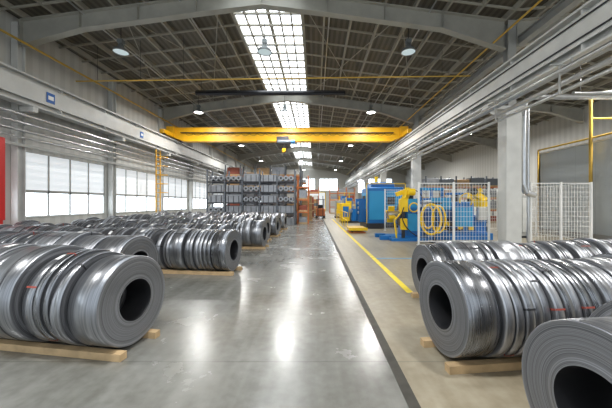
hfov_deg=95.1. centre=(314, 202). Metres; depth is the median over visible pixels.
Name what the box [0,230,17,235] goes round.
coil
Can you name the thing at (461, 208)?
machine
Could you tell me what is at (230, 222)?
coil
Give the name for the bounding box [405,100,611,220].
wall
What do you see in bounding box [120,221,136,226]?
coil
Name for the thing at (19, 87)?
beam
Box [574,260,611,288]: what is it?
coil
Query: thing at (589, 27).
beam
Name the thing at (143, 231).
coil
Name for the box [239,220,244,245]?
coil
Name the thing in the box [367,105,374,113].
lamp
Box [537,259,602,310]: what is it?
coil
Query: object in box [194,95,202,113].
lamp
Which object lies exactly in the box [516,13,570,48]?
rafter
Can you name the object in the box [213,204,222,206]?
window
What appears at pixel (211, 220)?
coil
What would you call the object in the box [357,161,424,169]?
rafter
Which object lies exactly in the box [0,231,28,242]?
coil
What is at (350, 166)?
rafter
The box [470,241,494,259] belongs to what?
coil
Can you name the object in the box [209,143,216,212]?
steel column
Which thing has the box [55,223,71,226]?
coil
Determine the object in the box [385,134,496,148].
rafter
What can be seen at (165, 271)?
timber skid
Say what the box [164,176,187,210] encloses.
window
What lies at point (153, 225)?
coil
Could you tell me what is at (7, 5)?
roof
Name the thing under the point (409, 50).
lamp
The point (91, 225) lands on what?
coil
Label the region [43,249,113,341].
coil
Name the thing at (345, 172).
rafter
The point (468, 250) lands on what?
coil
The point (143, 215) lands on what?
coil
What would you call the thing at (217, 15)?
roof bracing
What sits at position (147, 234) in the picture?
coil
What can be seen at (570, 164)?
roller door
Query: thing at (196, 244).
coil
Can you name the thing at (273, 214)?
coil
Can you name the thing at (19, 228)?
coil
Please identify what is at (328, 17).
conduit
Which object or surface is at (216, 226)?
coil
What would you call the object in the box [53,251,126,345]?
coil
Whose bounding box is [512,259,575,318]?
coil
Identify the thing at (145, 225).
coil
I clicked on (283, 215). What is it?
coil
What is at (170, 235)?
coil
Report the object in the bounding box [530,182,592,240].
wire mesh fence
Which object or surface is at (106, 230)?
coil
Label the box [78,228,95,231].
coil
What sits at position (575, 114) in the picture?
rafter
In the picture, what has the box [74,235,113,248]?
coil
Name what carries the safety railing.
on the floor
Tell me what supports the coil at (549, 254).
on the timber skid at (413, 294)
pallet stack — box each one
[302,196,311,220]
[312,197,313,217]
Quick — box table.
[346,226,367,232]
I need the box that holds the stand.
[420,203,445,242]
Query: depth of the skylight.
15.73 m
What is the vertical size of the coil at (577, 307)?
1.000 m
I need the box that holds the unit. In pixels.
[420,188,459,198]
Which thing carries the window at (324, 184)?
in the wall at (315, 174)
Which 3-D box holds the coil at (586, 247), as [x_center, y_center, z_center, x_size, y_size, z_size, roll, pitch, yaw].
[4.621,1.160,5.048,0.155,0.986,0.987,0,0,-5]
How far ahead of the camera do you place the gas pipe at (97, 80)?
12.98 m
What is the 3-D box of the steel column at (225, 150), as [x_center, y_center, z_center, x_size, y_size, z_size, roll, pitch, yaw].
[-11.180,-2.600,35.800,0.820,8.600,0.400,0,0,0]
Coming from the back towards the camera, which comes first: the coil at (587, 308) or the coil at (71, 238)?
the coil at (71, 238)
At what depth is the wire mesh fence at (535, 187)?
13.15 m
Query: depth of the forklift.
31.04 m
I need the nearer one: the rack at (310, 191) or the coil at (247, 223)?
the coil at (247, 223)
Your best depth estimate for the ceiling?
15.23 m
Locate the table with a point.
(352, 229)
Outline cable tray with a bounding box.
[5,140,222,184]
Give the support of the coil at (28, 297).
on the timber skid at (92, 353)
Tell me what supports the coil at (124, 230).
on the timber skid at (165, 271)
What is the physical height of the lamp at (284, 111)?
1.270 m
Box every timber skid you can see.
[0,329,159,361]
[162,266,241,275]
[242,245,268,248]
[411,292,418,297]
[420,337,521,374]
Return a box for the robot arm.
[466,184,490,230]
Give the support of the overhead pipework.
attached to the beam at (589, 27)
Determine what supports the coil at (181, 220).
on the timber skid at (243, 247)
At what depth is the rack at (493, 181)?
24.08 m
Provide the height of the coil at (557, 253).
0.980 m
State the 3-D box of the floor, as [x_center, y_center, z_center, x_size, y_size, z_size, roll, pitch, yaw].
[4.200,1.798,28.000,32.200,0.203,68.000,0,0,0]
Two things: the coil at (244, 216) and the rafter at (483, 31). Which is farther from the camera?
the coil at (244, 216)
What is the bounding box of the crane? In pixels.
[160,126,411,142]
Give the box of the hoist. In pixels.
[277,136,294,156]
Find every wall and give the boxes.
[0,10,256,224]
[293,166,404,210]
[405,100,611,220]
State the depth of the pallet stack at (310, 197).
26.54 m
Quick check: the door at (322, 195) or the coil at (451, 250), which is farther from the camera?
the door at (322, 195)
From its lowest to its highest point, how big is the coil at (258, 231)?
1.001 m
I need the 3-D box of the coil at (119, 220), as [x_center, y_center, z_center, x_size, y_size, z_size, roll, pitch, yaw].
[-7.674,1.150,11.120,0.132,1.000,1.000,0,0,5]
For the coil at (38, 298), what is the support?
on the timber skid at (92, 353)
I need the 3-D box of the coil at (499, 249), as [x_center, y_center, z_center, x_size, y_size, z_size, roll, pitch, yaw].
[3.115,1.162,4.890,0.415,0.983,0.980,0,0,-5]
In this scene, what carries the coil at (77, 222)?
on the timber skid
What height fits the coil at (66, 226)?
1.060 m
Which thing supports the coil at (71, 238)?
on the timber skid
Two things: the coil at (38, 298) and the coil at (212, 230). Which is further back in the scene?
the coil at (212, 230)
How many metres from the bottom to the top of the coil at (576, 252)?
0.980 m
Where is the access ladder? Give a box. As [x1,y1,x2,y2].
[155,149,167,211]
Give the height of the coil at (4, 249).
1.122 m
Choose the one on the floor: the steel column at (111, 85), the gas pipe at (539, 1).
the steel column at (111, 85)
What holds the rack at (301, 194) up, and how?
on the floor
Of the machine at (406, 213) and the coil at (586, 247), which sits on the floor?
the machine at (406, 213)
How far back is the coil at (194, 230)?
6.54 m
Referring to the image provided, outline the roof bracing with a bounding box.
[61,15,469,151]
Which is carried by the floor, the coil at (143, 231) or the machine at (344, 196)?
the machine at (344, 196)
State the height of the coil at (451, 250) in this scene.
0.980 m
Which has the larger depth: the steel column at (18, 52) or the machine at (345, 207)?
the machine at (345, 207)
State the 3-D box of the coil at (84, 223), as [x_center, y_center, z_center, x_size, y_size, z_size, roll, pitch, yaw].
[-7.360,1.107,9.134,0.155,1.080,1.080,0,0,5]
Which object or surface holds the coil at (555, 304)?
on the timber skid at (515, 363)
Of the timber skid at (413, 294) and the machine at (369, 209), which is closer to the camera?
the timber skid at (413, 294)
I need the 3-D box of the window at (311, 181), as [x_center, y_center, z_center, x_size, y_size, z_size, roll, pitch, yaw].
[-2.000,-4.050,61.945,4.100,2.500,0.090,0,0,0]
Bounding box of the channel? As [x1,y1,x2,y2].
[322,218,420,407]
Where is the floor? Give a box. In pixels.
[0,211,577,407]
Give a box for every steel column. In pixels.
[11,22,37,224]
[108,81,124,216]
[158,109,170,211]
[189,143,198,212]
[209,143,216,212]
[224,149,226,204]
[353,165,357,204]
[362,155,368,187]
[374,143,387,181]
[402,109,422,198]
[482,20,524,242]
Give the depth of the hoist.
20.75 m
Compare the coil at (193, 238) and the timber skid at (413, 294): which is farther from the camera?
the coil at (193, 238)
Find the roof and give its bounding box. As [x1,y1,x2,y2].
[0,0,611,170]
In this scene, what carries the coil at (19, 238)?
on the timber skid
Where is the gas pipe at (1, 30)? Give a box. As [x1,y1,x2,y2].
[0,28,252,168]
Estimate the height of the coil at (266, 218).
1.060 m
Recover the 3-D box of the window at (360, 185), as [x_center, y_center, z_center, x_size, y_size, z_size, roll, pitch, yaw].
[13.000,-3.800,61.945,8.100,3.000,0.090,0,0,0]
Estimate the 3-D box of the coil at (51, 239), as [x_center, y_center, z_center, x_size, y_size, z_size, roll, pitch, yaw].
[-4.548,1.086,5.149,0.335,1.120,1.123,0,0,7]
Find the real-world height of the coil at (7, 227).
1.020 m
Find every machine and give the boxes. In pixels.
[334,196,341,217]
[340,192,353,204]
[340,197,359,222]
[344,193,355,208]
[356,177,405,228]
[375,187,427,240]
[416,193,492,239]
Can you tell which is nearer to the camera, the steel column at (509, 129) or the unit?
the steel column at (509, 129)
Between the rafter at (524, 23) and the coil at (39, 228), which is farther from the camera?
the rafter at (524, 23)
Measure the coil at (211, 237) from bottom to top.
0.980 m
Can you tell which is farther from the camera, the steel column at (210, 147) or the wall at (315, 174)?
the wall at (315, 174)
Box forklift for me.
[315,199,324,217]
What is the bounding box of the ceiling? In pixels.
[0,0,611,169]
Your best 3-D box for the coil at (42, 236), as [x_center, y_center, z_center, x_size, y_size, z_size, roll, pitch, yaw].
[-4.772,1.086,5.205,0.112,1.120,1.120,0,0,7]
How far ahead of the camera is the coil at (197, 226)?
8.69 m
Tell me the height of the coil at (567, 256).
0.980 m
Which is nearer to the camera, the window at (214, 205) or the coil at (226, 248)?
the coil at (226, 248)
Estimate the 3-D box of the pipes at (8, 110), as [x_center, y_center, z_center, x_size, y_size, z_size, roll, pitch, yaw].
[-11.140,-2.950,27.500,0.220,1.100,67.000,0,0,0]
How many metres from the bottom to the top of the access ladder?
5.300 m
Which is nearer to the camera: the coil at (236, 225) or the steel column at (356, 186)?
the coil at (236, 225)
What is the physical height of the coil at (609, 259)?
1.000 m
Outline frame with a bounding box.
[537,100,611,232]
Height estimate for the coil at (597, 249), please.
0.980 m
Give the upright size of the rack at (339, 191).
4.200 m
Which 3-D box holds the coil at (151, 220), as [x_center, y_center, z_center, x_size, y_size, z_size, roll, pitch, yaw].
[-6.251,1.107,10.951,0.090,1.080,1.080,0,0,5]
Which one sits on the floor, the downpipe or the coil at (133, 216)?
the downpipe
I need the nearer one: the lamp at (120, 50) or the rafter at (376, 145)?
the lamp at (120, 50)
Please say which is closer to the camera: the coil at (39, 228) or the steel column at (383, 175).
the coil at (39, 228)
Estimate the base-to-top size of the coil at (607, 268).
1.000 m
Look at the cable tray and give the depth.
13.52 m
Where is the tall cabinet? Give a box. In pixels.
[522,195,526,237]
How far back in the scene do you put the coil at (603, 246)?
4.81 m
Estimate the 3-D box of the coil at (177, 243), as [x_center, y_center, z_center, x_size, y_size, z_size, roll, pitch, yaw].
[-3.183,1.139,6.983,0.315,1.020,1.021,0,0,7]
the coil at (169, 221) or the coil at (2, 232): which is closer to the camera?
the coil at (2, 232)
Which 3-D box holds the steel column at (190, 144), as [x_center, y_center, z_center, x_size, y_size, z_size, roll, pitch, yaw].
[-11.180,-2.600,25.800,0.820,8.600,0.400,0,0,0]
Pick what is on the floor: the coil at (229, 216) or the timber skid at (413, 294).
the timber skid at (413, 294)
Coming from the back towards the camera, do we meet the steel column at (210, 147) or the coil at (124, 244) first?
the steel column at (210, 147)
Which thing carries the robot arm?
on the floor
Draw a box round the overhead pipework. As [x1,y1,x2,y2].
[343,40,611,188]
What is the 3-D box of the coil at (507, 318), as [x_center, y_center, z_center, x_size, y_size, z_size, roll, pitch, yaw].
[1.787,1.150,3.123,0.101,1.000,1.000,0,0,-6]
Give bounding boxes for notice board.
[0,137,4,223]
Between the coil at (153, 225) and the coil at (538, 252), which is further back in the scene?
the coil at (153, 225)
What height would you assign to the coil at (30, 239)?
1.120 m
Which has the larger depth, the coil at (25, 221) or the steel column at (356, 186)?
the steel column at (356, 186)
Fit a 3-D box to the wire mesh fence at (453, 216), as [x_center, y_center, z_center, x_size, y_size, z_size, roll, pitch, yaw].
[5.625,0.425,11.350,2.990,2.550,0.140,0,0,0]
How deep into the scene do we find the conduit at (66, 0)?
14.32 m
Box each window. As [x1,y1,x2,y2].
[26,152,104,217]
[116,168,154,212]
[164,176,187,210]
[193,182,208,208]
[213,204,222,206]
[303,179,314,189]
[319,179,337,189]
[357,179,391,192]
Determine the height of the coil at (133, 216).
1.147 m
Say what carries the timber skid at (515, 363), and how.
on the floor
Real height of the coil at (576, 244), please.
0.980 m
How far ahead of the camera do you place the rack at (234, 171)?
24.48 m
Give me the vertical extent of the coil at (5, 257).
1.100 m
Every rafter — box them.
[19,0,506,52]
[162,95,413,124]
[212,143,380,149]
[237,146,364,162]
[253,158,354,170]
[271,165,348,175]
[350,169,406,175]
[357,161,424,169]
[368,152,451,161]
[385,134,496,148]
[419,101,584,122]
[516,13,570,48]
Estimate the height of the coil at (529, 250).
0.940 m
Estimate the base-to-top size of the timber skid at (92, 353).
0.079 m
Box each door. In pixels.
[307,192,325,210]
[539,137,611,239]
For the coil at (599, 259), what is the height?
1.003 m
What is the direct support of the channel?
on the floor
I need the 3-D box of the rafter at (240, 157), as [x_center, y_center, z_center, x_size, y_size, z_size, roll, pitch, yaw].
[-1.977,-7.049,40.800,18.566,2.358,0.280,0,0,0]
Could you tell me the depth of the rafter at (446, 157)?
40.78 m
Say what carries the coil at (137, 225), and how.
on the timber skid
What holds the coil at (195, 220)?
on the timber skid at (243, 247)
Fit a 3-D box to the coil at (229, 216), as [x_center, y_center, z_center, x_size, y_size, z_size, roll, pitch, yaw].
[-3.861,1.076,12.665,0.083,1.140,1.140,0,0,5]
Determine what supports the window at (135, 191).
in the wall at (38, 65)
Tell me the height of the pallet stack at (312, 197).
2.400 m
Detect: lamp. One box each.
[112,38,129,55]
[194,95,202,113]
[257,21,271,55]
[280,105,288,113]
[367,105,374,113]
[401,28,415,55]
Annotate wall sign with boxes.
[46,92,54,104]
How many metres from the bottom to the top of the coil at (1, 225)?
1.063 m
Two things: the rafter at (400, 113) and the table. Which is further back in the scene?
the rafter at (400, 113)
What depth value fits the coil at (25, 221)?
9.19 m
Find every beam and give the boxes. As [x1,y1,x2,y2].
[0,61,244,173]
[345,0,611,185]
[351,0,582,174]
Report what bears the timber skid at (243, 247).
on the floor
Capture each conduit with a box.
[66,0,271,167]
[179,0,290,166]
[318,17,329,158]
[345,0,436,152]
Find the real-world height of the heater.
2.208 m
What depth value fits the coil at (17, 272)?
3.04 m
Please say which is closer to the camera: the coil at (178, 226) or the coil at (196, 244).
the coil at (196, 244)
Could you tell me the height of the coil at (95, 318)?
1.020 m
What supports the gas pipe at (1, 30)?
attached to the roof
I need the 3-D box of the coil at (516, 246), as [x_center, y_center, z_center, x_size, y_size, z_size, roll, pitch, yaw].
[3.379,1.160,4.952,0.114,0.980,0.980,0,0,-5]
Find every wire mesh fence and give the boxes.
[384,189,497,230]
[416,182,489,244]
[522,182,589,239]
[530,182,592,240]
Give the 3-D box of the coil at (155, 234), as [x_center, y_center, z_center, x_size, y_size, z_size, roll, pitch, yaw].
[-3.920,1.139,7.093,0.080,1.020,1.020,0,0,7]
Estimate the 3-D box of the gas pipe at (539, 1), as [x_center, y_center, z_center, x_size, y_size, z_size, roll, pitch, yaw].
[6.800,-6.100,27.500,0.070,0.070,67.000,0,0,0]
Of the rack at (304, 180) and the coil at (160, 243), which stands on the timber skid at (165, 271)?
the coil at (160, 243)
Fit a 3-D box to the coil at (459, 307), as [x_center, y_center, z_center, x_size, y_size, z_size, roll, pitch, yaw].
[1.546,1.150,3.124,0.331,1.000,1.000,0,0,-6]
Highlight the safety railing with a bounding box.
[336,209,347,228]
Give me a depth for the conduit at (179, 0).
14.86 m
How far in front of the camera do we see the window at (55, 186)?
12.85 m
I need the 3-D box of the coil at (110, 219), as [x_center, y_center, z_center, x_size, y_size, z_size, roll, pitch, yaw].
[-7.954,1.107,11.143,0.415,1.086,1.086,0,0,5]
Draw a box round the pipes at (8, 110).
[0,106,223,178]
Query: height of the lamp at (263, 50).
1.270 m
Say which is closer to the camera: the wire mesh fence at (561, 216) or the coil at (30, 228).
the coil at (30, 228)
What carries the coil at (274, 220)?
on the timber skid
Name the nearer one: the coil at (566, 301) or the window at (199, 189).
the coil at (566, 301)
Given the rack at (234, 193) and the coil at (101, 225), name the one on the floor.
the rack at (234, 193)
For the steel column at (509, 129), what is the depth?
10.55 m
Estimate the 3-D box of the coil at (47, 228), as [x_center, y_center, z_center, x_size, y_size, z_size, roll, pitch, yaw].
[-6.873,1.139,7.443,0.290,1.026,1.026,0,0,7]
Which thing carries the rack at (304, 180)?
on the floor
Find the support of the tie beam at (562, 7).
attached to the roof
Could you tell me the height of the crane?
1.100 m
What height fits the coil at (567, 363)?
0.980 m
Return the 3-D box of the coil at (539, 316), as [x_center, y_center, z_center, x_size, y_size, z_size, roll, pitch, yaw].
[2.090,1.150,3.157,0.104,1.000,1.000,0,0,-6]
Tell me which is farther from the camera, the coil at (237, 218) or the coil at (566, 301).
the coil at (237, 218)
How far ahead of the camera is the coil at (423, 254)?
4.87 m
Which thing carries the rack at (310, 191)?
on the floor
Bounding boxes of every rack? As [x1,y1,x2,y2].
[206,169,295,224]
[225,165,300,221]
[244,169,302,216]
[288,177,306,211]
[297,176,308,223]
[309,187,318,206]
[329,187,354,212]
[421,176,497,222]
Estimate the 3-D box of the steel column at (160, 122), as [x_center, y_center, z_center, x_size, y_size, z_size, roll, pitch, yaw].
[-11.180,-2.600,20.800,0.820,8.600,0.400,0,0,0]
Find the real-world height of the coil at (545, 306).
1.000 m
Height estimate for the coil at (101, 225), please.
1.006 m
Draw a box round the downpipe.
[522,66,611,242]
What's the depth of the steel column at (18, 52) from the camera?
10.70 m
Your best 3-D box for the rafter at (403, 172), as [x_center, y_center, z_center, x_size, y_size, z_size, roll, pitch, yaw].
[13.798,-6.816,60.800,12.215,1.723,0.280,0,0,0]
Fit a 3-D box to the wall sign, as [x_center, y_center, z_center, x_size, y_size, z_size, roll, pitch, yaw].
[-10.730,-4.250,11.375,0.020,0.400,0.350,0,0,0]
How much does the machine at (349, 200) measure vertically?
2.700 m
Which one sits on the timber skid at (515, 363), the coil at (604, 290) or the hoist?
the coil at (604, 290)
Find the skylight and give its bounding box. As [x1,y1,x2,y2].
[230,9,312,165]
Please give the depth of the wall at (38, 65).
13.85 m
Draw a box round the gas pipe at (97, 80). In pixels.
[76,34,469,81]
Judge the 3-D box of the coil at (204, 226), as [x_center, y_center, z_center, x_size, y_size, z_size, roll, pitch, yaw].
[-3.278,1.150,8.745,0.335,1.000,1.003,0,0,5]
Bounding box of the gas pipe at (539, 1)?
[351,0,541,170]
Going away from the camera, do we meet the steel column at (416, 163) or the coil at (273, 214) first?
the coil at (273, 214)
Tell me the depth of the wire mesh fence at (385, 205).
17.20 m
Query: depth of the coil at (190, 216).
12.54 m
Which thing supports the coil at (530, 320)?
on the timber skid at (515, 363)
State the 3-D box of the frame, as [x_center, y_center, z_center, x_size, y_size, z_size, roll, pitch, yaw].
[14.315,-1.700,12.000,3.370,6.800,8.090,0,0,0]
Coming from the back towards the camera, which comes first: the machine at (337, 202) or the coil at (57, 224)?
the machine at (337, 202)
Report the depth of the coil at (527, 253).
4.64 m
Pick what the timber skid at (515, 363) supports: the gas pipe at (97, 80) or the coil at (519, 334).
the coil at (519, 334)
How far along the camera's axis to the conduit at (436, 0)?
14.82 m
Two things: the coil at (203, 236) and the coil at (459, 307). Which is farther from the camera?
the coil at (203, 236)
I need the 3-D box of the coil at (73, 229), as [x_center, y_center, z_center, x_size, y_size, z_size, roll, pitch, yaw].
[-6.265,1.139,7.352,0.094,1.020,1.020,0,0,7]
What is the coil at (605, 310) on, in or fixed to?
on the timber skid
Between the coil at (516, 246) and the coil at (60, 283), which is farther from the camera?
the coil at (516, 246)
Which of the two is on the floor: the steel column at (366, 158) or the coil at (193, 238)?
the steel column at (366, 158)
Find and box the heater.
[195,63,344,94]
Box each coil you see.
[0,224,13,228]
[0,226,12,229]
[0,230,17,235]
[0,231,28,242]
[0,243,43,256]
[0,245,86,341]
[0,246,32,338]
[8,225,31,231]
[9,231,43,242]
[15,220,40,225]
[21,231,53,243]
[22,225,42,230]
[22,254,66,340]
[31,249,91,341]
[32,225,56,230]
[32,231,60,243]
[36,231,72,244]
[41,226,58,230]
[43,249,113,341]
[50,267,73,343]
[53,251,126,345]
[54,231,103,244]
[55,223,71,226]
[55,225,80,230]
[66,227,85,231]
[67,255,164,347]
[72,220,86,224]
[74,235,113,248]
[77,220,98,226]
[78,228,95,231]
[84,223,99,227]
[94,223,113,228]
[95,235,158,263]
[97,227,114,234]
[102,217,125,222]
[110,227,137,234]
[114,219,126,223]
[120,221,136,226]
[127,214,142,219]
[133,221,150,227]
[134,228,157,244]
[139,214,151,219]
[139,223,149,227]
[145,228,156,236]
[147,223,162,227]
[148,217,160,222]
[148,228,167,242]
[156,230,172,268]
[163,229,178,268]
[165,220,176,225]
[169,228,195,269]
[172,223,189,229]
[177,218,189,223]
[184,229,197,269]
[186,214,199,219]
[188,229,202,269]
[190,218,205,223]
[192,224,201,228]
[193,229,207,269]
[198,229,211,269]
[200,224,214,228]
[202,229,217,269]
[206,230,218,270]
[207,218,217,223]
[211,224,232,229]
[211,229,241,270]
[225,214,232,219]
[225,220,236,225]
[232,222,241,231]
[234,216,241,221]
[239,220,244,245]
[241,214,248,221]
[242,218,255,245]
[250,220,267,246]
[257,216,270,239]
[269,216,279,234]
[271,213,280,230]
[280,213,286,227]
[411,244,450,293]
[419,260,500,357]
[434,242,461,259]
[445,241,485,260]
[465,260,514,356]
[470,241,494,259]
[478,241,522,259]
[479,260,535,356]
[482,262,524,357]
[493,260,543,326]
[495,259,550,321]
[505,241,527,258]
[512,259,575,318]
[515,243,537,258]
[517,244,532,258]
[517,259,582,317]
[517,262,565,319]
[521,243,547,258]
[522,316,611,407]
[528,241,565,258]
[530,243,555,258]
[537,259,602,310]
[544,261,594,317]
[546,241,570,258]
[551,240,586,257]
[557,259,611,303]
[563,240,590,256]
[568,240,596,255]
[570,258,611,276]
[573,238,611,253]
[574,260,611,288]
[577,240,604,253]
[586,257,611,260]
[589,300,611,316]
[590,257,611,265]
[591,253,611,257]
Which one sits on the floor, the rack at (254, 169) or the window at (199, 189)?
the rack at (254, 169)
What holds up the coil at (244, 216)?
on the timber skid

